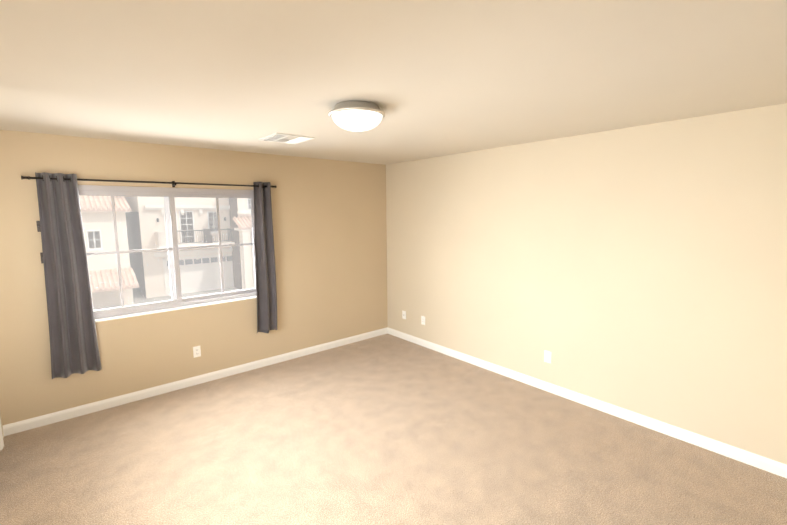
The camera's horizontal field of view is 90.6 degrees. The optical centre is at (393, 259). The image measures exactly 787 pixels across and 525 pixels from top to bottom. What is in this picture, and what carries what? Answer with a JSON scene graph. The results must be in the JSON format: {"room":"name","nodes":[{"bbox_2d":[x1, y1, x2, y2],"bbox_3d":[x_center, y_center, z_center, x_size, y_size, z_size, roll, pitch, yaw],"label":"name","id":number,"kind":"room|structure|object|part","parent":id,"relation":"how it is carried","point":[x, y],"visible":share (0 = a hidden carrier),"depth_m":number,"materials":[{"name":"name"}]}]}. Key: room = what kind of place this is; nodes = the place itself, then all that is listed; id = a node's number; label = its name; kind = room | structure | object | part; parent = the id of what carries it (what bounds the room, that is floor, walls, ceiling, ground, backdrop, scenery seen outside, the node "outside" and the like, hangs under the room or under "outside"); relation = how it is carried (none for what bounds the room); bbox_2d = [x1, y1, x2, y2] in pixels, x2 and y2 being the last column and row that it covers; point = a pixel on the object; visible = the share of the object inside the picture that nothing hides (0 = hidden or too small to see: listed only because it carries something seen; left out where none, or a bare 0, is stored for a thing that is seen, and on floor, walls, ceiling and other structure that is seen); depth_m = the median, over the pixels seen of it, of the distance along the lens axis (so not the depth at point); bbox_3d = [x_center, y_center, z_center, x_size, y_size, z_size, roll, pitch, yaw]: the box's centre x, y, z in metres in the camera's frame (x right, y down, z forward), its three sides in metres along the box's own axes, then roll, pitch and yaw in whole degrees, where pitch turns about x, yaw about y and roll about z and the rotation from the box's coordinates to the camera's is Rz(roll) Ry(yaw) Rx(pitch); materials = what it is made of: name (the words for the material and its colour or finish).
{"room":"empty bedroom","nodes":[
{"label":"empty bedroom","id":0,"kind":"room"},
{"bbox_2d":[0,130,387,424],"bbox_3d":[-1.699,0.046,4.392,4.290,2.440,0.180,-6,9,-40],"label":"wall","id":1,"kind":"structure","parent":0,"point":[329,231],"depth_m":4.00,"materials":[{"name":"paint"}]},
{"bbox_2d":[36,221,40,231],"bbox_3d":[-2.900,-0.269,3.183,0.022,0.090,0.042,-6,9,-40],"label":"hook","id":2,"kind":"object","parent":1,"relation":"attached to","point":[39,230],"depth_m":3.18,"materials":[{"name":"brown metal"}]},
{"bbox_2d":[21,176,276,187],"bbox_3d":[-2.142,-0.728,3.747,2.090,0.060,0.089,-6,9,-40],"label":"curtain rod","id":3,"kind":"object","parent":1,"relation":"attached to","point":[173,183],"visible":0.81,"depth_m":3.60,"materials":[{"name":"brown metal"}]},
{"bbox_2d":[35,172,101,378],"bbox_3d":[-2.749,0.149,3.276,0.338,1.716,0.096,-6,9,-40],"label":"curtain","id":4,"kind":"object","parent":3,"relation":"hanging from","point":[74,348],"visible":1,"depth_m":3.28,"materials":[{"name":"fabric"}]},
{"bbox_2d":[253,182,276,332],"bbox_3d":[-1.453,-0.006,4.368,0.252,1.696,0.099,-6,9,-40],"label":"curtain","id":5,"kind":"object","parent":3,"relation":"hanging from","point":[266,288],"visible":1,"depth_m":4.38,"materials":[{"name":"fabric"}]},
{"bbox_2d":[78,185,256,318],"bbox_3d":[-2.235,-0.107,3.949,1.830,1.220,0.091,-6,9,-40],"label":"sliding window","id":6,"kind":"structure","parent":1,"relation":"in","point":[169,195],"depth_m":3.92,"materials":[{"name":"grey plastic"}]},
{"bbox_3d":[-2.547,-0.071,3.678,0.867,1.086,0.003,-6,9,-40],"label":"sash glass","id":7,"kind":"part","parent":6,"relation":"part of","materials":[{"name":"clear glass"}]},
{"bbox_3d":[-2.543,-0.070,3.673,0.913,1.132,0.026,-6,9,-40],"label":"sash","id":8,"kind":"part","parent":6,"relation":"part of","materials":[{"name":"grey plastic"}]},
{"bbox_3d":[-1.933,-0.144,4.232,0.913,1.132,0.028,-6,9,-40],"label":"sash","id":9,"kind":"part","parent":6,"relation":"part of","materials":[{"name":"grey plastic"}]},
{"bbox_2d":[95,296,256,321],"bbox_3d":[-2.182,0.499,3.966,1.828,0.012,0.089,-6,9,-40],"label":"window sill","id":10,"kind":"structure","parent":1,"relation":"attached to","point":[166,310],"depth_m":3.90,"materials":[{"name":"white wood"}]},
{"bbox_2d":[3,328,386,435],"bbox_3d":[-1.637,1.223,4.451,4.020,0.088,0.014,-6,9,-40],"label":"baseboard","id":11,"kind":"structure","parent":1,"relation":"attached to","point":[43,420],"depth_m":3.91,"materials":[{"name":"white wood"}]},
{"bbox_2d":[193,346,200,357],"bbox_3d":[-2.053,0.965,4.070,0.070,0.115,0.009,-6,9,-40],"label":"outlet","id":12,"kind":"object","parent":1,"relation":"attached to","point":[196,351],"visible":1,"depth_m":4.07,"materials":[{"name":"white plastic"}]},
{"bbox_2d":[0,333,786,524],"bbox_3d":[-0.381,1.751,1.431,6.370,0.250,6.666,-6,9,-40],"label":"floor","id":13,"kind":"structure","parent":0,"point":[387,429],"depth_m":2.82,"materials":[{"name":"carpet"}]},
{"bbox_2d":[0,0,786,164],"bbox_3d":[-0.405,-0.894,1.108,6.370,0.200,6.666,-6,9,-40],"label":"ceiling","id":14,"kind":"structure","parent":0,"point":[433,78],"depth_m":1.81,"materials":[{"name":"paint"}]},
{"bbox_2d":[259,133,313,143],"bbox_3d":[-0.951,-1.072,3.464,0.350,0.011,0.370,-6,9,-40],"label":"ceiling vent","id":15,"kind":"object","parent":14,"relation":"in","point":[285,138],"visible":1,"depth_m":3.43,"materials":[{"name":"white metal"}]},
{"bbox_2d":[329,101,384,132],"bbox_3d":[-0.229,-0.878,2.452,0.354,0.161,0.354,-6,9,-40],"label":"flush-mount light","id":16,"kind":"object","parent":14,"relation":"attached to","point":[357,116],"visible":1,"depth_m":2.34,"materials":[{"name":"white glass"}]},
{"bbox_2d":[386,103,786,464],"bbox_3d":[1.498,0.083,3.849,0.120,2.440,4.786,-6,9,-40],"label":"wall","id":17,"kind":"structure","parent":0,"point":[641,269],"depth_m":3.25,"materials":[{"name":"paint"}]},
{"bbox_2d":[402,310,405,318],"bbox_3d":[0.146,0.777,5.445,0.010,0.115,0.070,-6,9,-40],"label":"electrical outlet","id":18,"kind":"object","parent":17,"relation":"attached to","point":[403,314],"visible":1,"depth_m":5.44,"materials":[{"name":"white plastic"}]},
{"bbox_2d":[421,316,424,324],"bbox_3d":[0.393,0.810,5.157,0.009,0.115,0.070,-6,9,-40],"label":"electrical outlet","id":19,"kind":"object","parent":17,"relation":"attached to","point":[422,320],"visible":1,"depth_m":5.16,"materials":[{"name":"white plastic"}]},
{"bbox_2d":[544,350,550,362],"bbox_3d":[1.519,0.961,3.840,0.009,0.115,0.070,-6,9,-40],"label":"electrical outlet","id":20,"kind":"object","parent":17,"relation":"attached to","point":[547,356],"visible":1,"depth_m":3.84,"materials":[{"name":"white plastic"}]},
{"bbox_2d":[387,327,786,477],"bbox_3d":[1.295,1.235,4.138,0.014,0.088,4.286,-6,9,-40],"label":"baseboard","id":21,"kind":"structure","parent":17,"relation":"attached to","point":[752,459],"depth_m":3.34,"materials":[{"name":"white wood"}]},
{"bbox_3d":[-1.681,0.439,1.173,0.120,2.440,4.786,-6,9,-40],"label":"wall","id":22,"kind":"structure","parent":0,"visible":0},
{"bbox_2d":[0,420,3,449],"bbox_3d":[-2.800,0.454,2.517,0.140,2.103,0.891,-6,9,-40],"label":"door frame","id":23,"kind":"structure","parent":22,"relation":"attached to","point":[1,442],"depth_m":2.99,"materials":[{"name":"white wood"}]},
{"label":"outside","id":24,"kind":"structure","parent":0,"visible":0},
{"bbox_2d":[93,287,238,309],"bbox_3d":[-13.931,1.384,32.000,100.000,0.200,54.000,-6,9,-40],"label":"street","id":25,"kind":"structure","parent":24,"point":[143,300],"depth_m":23.87,"materials":[{"name":"grey asphalt"}]},
{"bbox_2d":[79,195,138,308],"bbox_3d":[-20.985,-2.601,22.061,9.170,10.250,13.233,-6,9,-40],"label":"townhouse","id":26,"kind":"structure","parent":25,"relation":"on","point":[107,207],"depth_m":20.90,"materials":[{"name":"beige"}]},
{"bbox_2d":[119,196,254,297],"bbox_3d":[-13.909,-3.265,27.826,9.030,10.042,12.344,-6,9,-40],"label":"townhouse","id":27,"kind":"structure","parent":25,"relation":"on","point":[146,244],"depth_m":24.67,"materials":[{"name":"beige"}]}
]}

